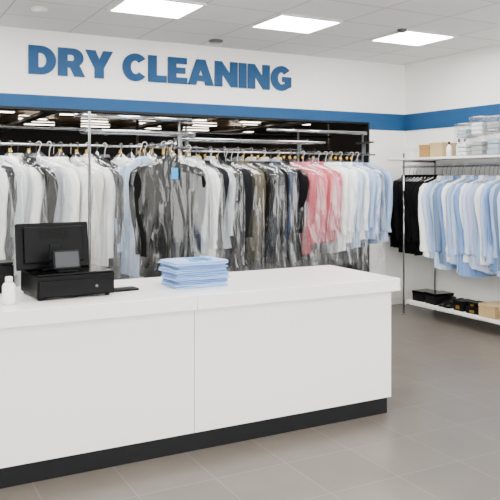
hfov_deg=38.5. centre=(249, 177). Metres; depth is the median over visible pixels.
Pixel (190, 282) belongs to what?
shirt
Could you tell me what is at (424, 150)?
storage box
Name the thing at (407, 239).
jacket
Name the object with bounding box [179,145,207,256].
shirt
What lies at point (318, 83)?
wall
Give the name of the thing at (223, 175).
jacket
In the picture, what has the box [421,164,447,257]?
shirt
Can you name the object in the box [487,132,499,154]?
pack
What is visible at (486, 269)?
shirt
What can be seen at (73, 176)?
shirt
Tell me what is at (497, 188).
shirt
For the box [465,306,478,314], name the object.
gift box
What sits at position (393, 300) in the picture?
baseboard
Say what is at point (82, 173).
shirt
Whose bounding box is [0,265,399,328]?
countertop
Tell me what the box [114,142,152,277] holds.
shirt
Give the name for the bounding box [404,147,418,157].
storage box
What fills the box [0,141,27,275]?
shirt
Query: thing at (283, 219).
jacket
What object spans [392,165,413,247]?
jacket
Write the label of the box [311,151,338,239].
shirt
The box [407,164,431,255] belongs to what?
jacket
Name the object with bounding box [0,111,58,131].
duct
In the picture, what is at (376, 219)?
shirt
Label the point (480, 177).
shirt
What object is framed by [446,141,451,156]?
spray bottle
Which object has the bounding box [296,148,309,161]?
jacket
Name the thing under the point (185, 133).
clothes rack
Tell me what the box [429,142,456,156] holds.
storage box
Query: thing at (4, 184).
shirt
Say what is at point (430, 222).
shirt
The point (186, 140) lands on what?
conveyor
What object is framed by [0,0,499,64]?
ceiling
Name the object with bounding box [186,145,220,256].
shirt
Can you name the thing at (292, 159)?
jacket
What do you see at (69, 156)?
jacket
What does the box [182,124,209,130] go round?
light
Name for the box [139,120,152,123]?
light
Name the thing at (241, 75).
wall sign
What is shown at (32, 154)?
shirt
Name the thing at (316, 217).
shirt
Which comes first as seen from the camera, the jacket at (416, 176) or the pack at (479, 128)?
the pack at (479, 128)
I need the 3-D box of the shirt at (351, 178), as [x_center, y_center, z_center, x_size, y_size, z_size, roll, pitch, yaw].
[0.930,0.346,8.224,0.715,1.284,0.176,0,0,33]
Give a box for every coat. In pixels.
[216,149,252,265]
[231,149,255,260]
[242,150,265,259]
[251,150,283,262]
[276,150,298,258]
[278,150,308,260]
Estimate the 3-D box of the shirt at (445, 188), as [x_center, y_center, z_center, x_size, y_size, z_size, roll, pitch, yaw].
[2.436,0.418,8.052,0.552,1.167,0.133,0,0,19]
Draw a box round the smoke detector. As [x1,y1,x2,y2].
[31,6,47,13]
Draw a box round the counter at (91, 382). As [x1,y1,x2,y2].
[0,264,399,488]
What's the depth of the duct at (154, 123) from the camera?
9.96 m
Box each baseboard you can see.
[391,297,402,304]
[405,297,498,324]
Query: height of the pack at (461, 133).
0.160 m
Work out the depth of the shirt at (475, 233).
7.71 m
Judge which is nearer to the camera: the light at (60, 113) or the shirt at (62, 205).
the shirt at (62, 205)
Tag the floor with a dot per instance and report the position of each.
(438, 436)
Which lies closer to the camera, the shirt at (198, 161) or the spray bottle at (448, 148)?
the shirt at (198, 161)
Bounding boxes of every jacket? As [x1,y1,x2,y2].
[0,163,16,264]
[22,141,57,222]
[47,148,58,156]
[66,143,75,158]
[91,143,123,266]
[102,143,121,266]
[128,141,165,276]
[133,140,206,277]
[200,149,229,250]
[216,149,241,252]
[218,147,229,160]
[237,149,261,251]
[249,151,276,249]
[262,150,288,243]
[283,148,296,161]
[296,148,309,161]
[388,165,407,246]
[390,165,410,247]
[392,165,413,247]
[393,165,417,252]
[397,165,421,252]
[399,164,425,253]
[403,164,428,249]
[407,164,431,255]
[410,164,436,254]
[414,164,443,251]
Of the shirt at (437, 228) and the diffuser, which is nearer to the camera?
the diffuser
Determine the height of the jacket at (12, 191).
1.388 m
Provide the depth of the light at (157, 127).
11.51 m
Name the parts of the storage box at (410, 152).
lid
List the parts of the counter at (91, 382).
cash drawer, drawer, panel, panel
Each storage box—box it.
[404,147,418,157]
[419,144,429,157]
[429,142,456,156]
[478,301,499,319]
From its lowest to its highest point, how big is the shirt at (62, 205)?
1.293 m
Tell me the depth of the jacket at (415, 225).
8.53 m
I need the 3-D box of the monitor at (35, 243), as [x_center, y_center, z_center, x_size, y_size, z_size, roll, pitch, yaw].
[-1.189,0.413,4.357,0.450,0.279,0.160,0,0,-34]
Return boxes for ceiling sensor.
[209,39,222,43]
[397,28,406,32]
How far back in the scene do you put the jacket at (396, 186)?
8.78 m
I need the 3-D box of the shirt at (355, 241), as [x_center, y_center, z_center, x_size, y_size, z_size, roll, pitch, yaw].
[1.047,0.346,8.287,0.714,1.283,0.176,0,0,36]
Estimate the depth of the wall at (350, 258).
11.91 m
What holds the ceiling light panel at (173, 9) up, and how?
attached to the ceiling at (476, 23)
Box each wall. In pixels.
[0,26,404,297]
[0,122,359,270]
[405,45,499,301]
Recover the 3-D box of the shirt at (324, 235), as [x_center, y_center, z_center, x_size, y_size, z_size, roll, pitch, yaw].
[0.665,0.325,8.080,0.698,1.258,0.165,0,0,21]
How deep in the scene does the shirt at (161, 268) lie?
4.59 m
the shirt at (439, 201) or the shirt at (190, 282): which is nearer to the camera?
the shirt at (190, 282)
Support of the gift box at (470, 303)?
on the gift box at (472, 310)
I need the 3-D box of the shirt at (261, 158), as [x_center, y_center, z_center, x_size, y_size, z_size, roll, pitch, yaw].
[0.181,0.115,9.126,0.130,1.009,0.602,0,0,-39]
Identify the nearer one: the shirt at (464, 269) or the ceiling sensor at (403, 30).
the ceiling sensor at (403, 30)
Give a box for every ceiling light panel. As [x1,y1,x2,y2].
[107,0,206,18]
[249,13,343,33]
[369,29,457,45]
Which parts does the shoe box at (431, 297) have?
lid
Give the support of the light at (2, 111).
attached to the ceiling at (223, 124)
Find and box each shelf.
[388,155,499,160]
[406,300,499,324]
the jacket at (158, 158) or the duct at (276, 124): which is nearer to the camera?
the jacket at (158, 158)
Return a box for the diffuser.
[254,16,335,32]
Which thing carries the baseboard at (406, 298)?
attached to the wall at (472, 78)
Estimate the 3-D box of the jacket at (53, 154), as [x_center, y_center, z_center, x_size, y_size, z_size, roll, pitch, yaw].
[-2.163,0.129,7.863,0.132,1.036,0.620,0,0,-37]
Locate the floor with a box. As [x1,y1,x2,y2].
[0,266,499,499]
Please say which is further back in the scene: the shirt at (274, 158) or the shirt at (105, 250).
the shirt at (274, 158)
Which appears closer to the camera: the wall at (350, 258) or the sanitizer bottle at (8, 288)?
the sanitizer bottle at (8, 288)
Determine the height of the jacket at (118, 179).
1.273 m
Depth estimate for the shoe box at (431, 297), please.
8.34 m
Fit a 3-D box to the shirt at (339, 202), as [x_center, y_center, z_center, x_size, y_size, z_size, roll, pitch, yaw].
[0.771,0.224,8.129,0.578,1.056,0.176,0,0,30]
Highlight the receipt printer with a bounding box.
[0,260,13,292]
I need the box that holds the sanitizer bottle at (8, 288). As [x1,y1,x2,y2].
[2,276,15,304]
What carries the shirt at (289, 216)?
hanging from the conveyor at (186, 140)
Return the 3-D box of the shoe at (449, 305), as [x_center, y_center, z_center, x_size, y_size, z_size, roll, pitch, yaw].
[2.339,1.425,8.165,0.290,0.099,0.086,0,0,-32]
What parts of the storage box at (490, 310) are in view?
lid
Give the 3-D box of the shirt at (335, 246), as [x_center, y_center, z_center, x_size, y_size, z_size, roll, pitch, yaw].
[0.861,0.352,8.188,0.745,1.315,0.174,0,0,36]
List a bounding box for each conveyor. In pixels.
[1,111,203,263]
[173,127,374,270]
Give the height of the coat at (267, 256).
1.415 m
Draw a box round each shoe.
[438,296,456,306]
[444,298,463,308]
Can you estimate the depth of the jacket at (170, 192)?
5.65 m
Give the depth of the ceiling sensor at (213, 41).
7.70 m
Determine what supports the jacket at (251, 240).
hanging from the conveyor at (186, 140)
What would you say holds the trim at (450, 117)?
attached to the wall at (472, 78)
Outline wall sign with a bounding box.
[28,45,291,90]
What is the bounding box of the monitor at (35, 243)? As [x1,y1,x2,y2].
[14,221,88,270]
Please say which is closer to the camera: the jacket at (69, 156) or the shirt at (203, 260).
the shirt at (203, 260)
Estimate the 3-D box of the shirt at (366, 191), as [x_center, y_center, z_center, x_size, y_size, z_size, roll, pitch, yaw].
[1.132,0.224,8.334,0.578,1.056,0.138,0,0,36]
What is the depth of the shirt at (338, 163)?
8.12 m
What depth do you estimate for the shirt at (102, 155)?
8.10 m
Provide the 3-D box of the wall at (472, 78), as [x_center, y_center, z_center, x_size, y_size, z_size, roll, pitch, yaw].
[4.232,0.080,5.544,0.150,3.140,9.250,0,0,-28]
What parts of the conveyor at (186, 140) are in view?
hanging rail, post, post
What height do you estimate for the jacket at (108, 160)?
1.044 m
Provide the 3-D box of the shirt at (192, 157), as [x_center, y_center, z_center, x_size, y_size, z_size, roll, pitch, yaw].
[-0.657,0.108,8.674,0.587,0.995,0.128,0,0,44]
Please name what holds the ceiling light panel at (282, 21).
attached to the ceiling at (476, 23)
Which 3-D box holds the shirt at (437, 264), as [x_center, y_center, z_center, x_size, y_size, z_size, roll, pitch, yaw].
[2.346,0.449,8.211,0.563,1.231,0.133,0,0,16]
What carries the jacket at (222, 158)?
hanging from the rail
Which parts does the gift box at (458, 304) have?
lid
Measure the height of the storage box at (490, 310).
0.140 m
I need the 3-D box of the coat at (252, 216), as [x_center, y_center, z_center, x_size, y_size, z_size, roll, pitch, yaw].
[-0.202,0.392,7.605,0.721,1.393,0.193,0,0,23]
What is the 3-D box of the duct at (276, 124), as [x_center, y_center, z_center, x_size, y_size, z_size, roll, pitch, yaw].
[-0.064,-0.750,10.982,0.080,0.080,4.000,0,0,-28]
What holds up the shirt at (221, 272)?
on the shirt at (165, 276)
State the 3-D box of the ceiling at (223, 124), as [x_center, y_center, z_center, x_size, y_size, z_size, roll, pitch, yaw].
[-3.038,-0.975,9.523,9.180,0.150,4.650,0,0,-28]
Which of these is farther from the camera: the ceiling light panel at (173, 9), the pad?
the ceiling light panel at (173, 9)
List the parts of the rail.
post, hanging rail, hanging rail, hanging rail, post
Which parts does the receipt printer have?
lid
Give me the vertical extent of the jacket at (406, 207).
1.031 m
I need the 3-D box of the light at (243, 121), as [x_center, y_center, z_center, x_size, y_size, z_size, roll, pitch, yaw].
[0.004,-0.846,10.224,0.310,0.108,0.120,0,0,-28]
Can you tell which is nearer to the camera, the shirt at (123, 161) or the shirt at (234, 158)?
the shirt at (123, 161)
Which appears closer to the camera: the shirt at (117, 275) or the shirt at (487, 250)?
the shirt at (117, 275)
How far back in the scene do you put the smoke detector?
6.23 m
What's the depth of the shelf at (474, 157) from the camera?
8.15 m
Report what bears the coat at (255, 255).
hanging from the conveyor at (186, 140)
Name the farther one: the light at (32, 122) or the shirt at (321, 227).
the light at (32, 122)
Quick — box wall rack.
[388,153,499,324]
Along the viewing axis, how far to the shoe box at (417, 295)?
8.58 m
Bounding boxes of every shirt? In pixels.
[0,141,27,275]
[0,167,8,259]
[6,140,43,286]
[11,142,23,162]
[30,142,41,156]
[36,141,69,222]
[46,141,79,221]
[57,142,91,227]
[69,142,103,263]
[84,142,115,265]
[97,144,109,156]
[111,143,136,279]
[113,143,129,165]
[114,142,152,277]
[158,256,227,266]
[158,266,225,273]
[160,263,227,269]
[160,280,227,288]
[161,274,229,281]
[162,270,228,277]
[162,277,227,284]
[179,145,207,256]
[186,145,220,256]
[190,146,201,160]
[196,149,219,256]
[204,146,216,160]
[209,149,235,248]
[232,147,242,160]
[245,147,257,160]
[258,147,269,160]
[270,150,292,237]
[271,148,282,161]
[288,151,316,254]
[294,151,321,244]
[301,151,327,242]
[307,151,333,240]
[309,149,319,161]
[310,151,348,253]
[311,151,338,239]
[315,151,341,243]
[329,152,355,242]
[334,152,358,236]
[339,152,362,248]
[346,152,369,239]
[350,152,375,236]
[355,152,380,238]
[360,152,386,243]
[365,152,392,244]
[418,164,443,256]
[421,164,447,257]
[426,164,451,258]
[429,164,456,270]
[432,163,459,263]
[437,163,463,267]
[441,163,469,264]
[446,163,472,263]
[451,163,476,277]
[453,163,496,277]
[459,163,485,262]
[462,163,490,266]
[466,163,496,274]
[471,162,499,265]
[474,175,499,264]
[480,178,499,263]
[484,181,499,271]
[489,183,499,276]
[493,184,499,270]
[497,190,499,246]
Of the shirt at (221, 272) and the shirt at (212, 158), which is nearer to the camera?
the shirt at (221, 272)
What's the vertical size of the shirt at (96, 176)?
1.321 m
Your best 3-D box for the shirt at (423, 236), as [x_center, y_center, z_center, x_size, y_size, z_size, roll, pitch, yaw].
[2.251,0.388,8.382,0.552,1.109,0.120,0,0,10]
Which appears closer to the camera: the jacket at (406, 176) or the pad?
the pad
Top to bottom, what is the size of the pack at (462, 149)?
0.200 m
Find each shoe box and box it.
[412,289,437,301]
[424,290,453,304]
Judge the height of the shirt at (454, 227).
1.268 m
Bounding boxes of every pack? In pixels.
[457,123,477,137]
[457,138,475,155]
[472,116,492,134]
[472,135,492,154]
[487,115,499,131]
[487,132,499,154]
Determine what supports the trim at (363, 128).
attached to the wall at (318, 83)
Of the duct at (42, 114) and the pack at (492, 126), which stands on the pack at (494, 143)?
the pack at (492, 126)
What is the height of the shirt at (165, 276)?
0.026 m
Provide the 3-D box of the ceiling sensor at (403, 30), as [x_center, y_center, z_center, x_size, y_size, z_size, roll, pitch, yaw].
[1.527,-1.475,7.183,0.100,0.030,0.100,0,0,-28]
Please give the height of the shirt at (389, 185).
1.094 m
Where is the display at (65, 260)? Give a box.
[52,250,80,272]
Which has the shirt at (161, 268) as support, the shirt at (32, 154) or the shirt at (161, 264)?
the shirt at (161, 264)
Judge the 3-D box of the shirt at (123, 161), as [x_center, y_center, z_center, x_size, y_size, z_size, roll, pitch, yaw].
[-1.115,0.347,6.151,0.710,1.276,0.195,0,0,28]
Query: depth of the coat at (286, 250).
7.79 m
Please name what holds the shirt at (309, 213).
hanging from the conveyor at (186, 140)
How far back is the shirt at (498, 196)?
7.37 m
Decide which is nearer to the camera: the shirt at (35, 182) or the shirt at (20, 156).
the shirt at (35, 182)
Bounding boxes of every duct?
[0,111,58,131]
[105,117,201,135]
[195,122,312,137]
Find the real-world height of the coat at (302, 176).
1.213 m
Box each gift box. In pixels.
[453,299,475,311]
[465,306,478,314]
[468,300,483,307]
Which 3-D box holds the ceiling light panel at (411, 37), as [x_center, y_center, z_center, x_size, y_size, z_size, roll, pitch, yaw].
[1.721,-1.481,7.582,0.690,0.018,0.610,0,0,-28]
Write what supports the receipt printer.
on the counter at (91, 382)
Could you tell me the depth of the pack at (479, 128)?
7.64 m
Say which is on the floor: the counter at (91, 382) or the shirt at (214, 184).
the counter at (91, 382)
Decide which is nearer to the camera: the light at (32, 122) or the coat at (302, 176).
the coat at (302, 176)
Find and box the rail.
[0,120,329,264]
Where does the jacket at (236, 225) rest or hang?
hanging from the conveyor at (186, 140)
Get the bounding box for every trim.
[0,93,404,130]
[0,106,369,124]
[360,124,369,271]
[405,104,499,130]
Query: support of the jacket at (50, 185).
hanging from the clothes rack at (185, 133)
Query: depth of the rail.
8.89 m
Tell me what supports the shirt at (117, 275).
hanging from the clothes rack at (185, 133)
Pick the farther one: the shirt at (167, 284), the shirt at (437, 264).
the shirt at (437, 264)
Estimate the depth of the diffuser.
6.88 m
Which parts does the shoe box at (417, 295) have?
lid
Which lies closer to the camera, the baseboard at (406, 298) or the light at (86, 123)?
the baseboard at (406, 298)
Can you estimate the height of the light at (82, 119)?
0.108 m
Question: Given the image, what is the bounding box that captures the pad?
[114,286,138,291]
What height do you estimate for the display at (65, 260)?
0.124 m
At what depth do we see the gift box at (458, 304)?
7.94 m
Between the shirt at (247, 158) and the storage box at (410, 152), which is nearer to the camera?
the storage box at (410, 152)
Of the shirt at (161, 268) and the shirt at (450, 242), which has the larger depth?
the shirt at (450, 242)
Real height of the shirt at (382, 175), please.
1.083 m
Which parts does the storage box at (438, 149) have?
lid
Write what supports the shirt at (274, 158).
hanging from the rail
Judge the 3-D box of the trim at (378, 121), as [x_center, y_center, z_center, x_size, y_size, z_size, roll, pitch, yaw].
[-1.862,-0.728,7.338,8.880,0.215,0.012,0,0,-28]
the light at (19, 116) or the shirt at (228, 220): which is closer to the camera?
the shirt at (228, 220)
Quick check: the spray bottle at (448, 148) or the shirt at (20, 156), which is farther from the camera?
the spray bottle at (448, 148)
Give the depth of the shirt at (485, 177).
7.82 m
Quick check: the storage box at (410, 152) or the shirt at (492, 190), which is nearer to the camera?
the shirt at (492, 190)
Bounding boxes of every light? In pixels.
[0,110,15,112]
[17,115,47,119]
[24,118,55,125]
[59,112,73,114]
[80,118,108,121]
[80,122,110,126]
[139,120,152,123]
[146,126,161,128]
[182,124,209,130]
[192,119,217,125]
[239,120,261,122]
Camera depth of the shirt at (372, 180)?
8.23 m
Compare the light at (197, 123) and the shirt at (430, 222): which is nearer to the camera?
the shirt at (430, 222)
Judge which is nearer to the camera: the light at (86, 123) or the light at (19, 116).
the light at (19, 116)
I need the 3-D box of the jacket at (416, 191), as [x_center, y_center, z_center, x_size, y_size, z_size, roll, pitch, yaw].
[2.225,0.354,8.431,0.583,1.036,0.124,0,0,9]
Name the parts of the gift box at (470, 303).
lid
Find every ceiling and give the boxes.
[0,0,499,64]
[0,110,274,129]
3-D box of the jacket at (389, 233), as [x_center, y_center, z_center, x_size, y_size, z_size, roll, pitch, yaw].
[1.952,0.351,8.941,0.575,1.031,0.124,0,0,20]
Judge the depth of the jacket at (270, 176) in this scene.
7.60 m
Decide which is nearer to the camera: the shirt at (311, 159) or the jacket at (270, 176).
the jacket at (270, 176)
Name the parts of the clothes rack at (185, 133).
hanging rail, rail arm, post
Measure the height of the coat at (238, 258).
1.228 m

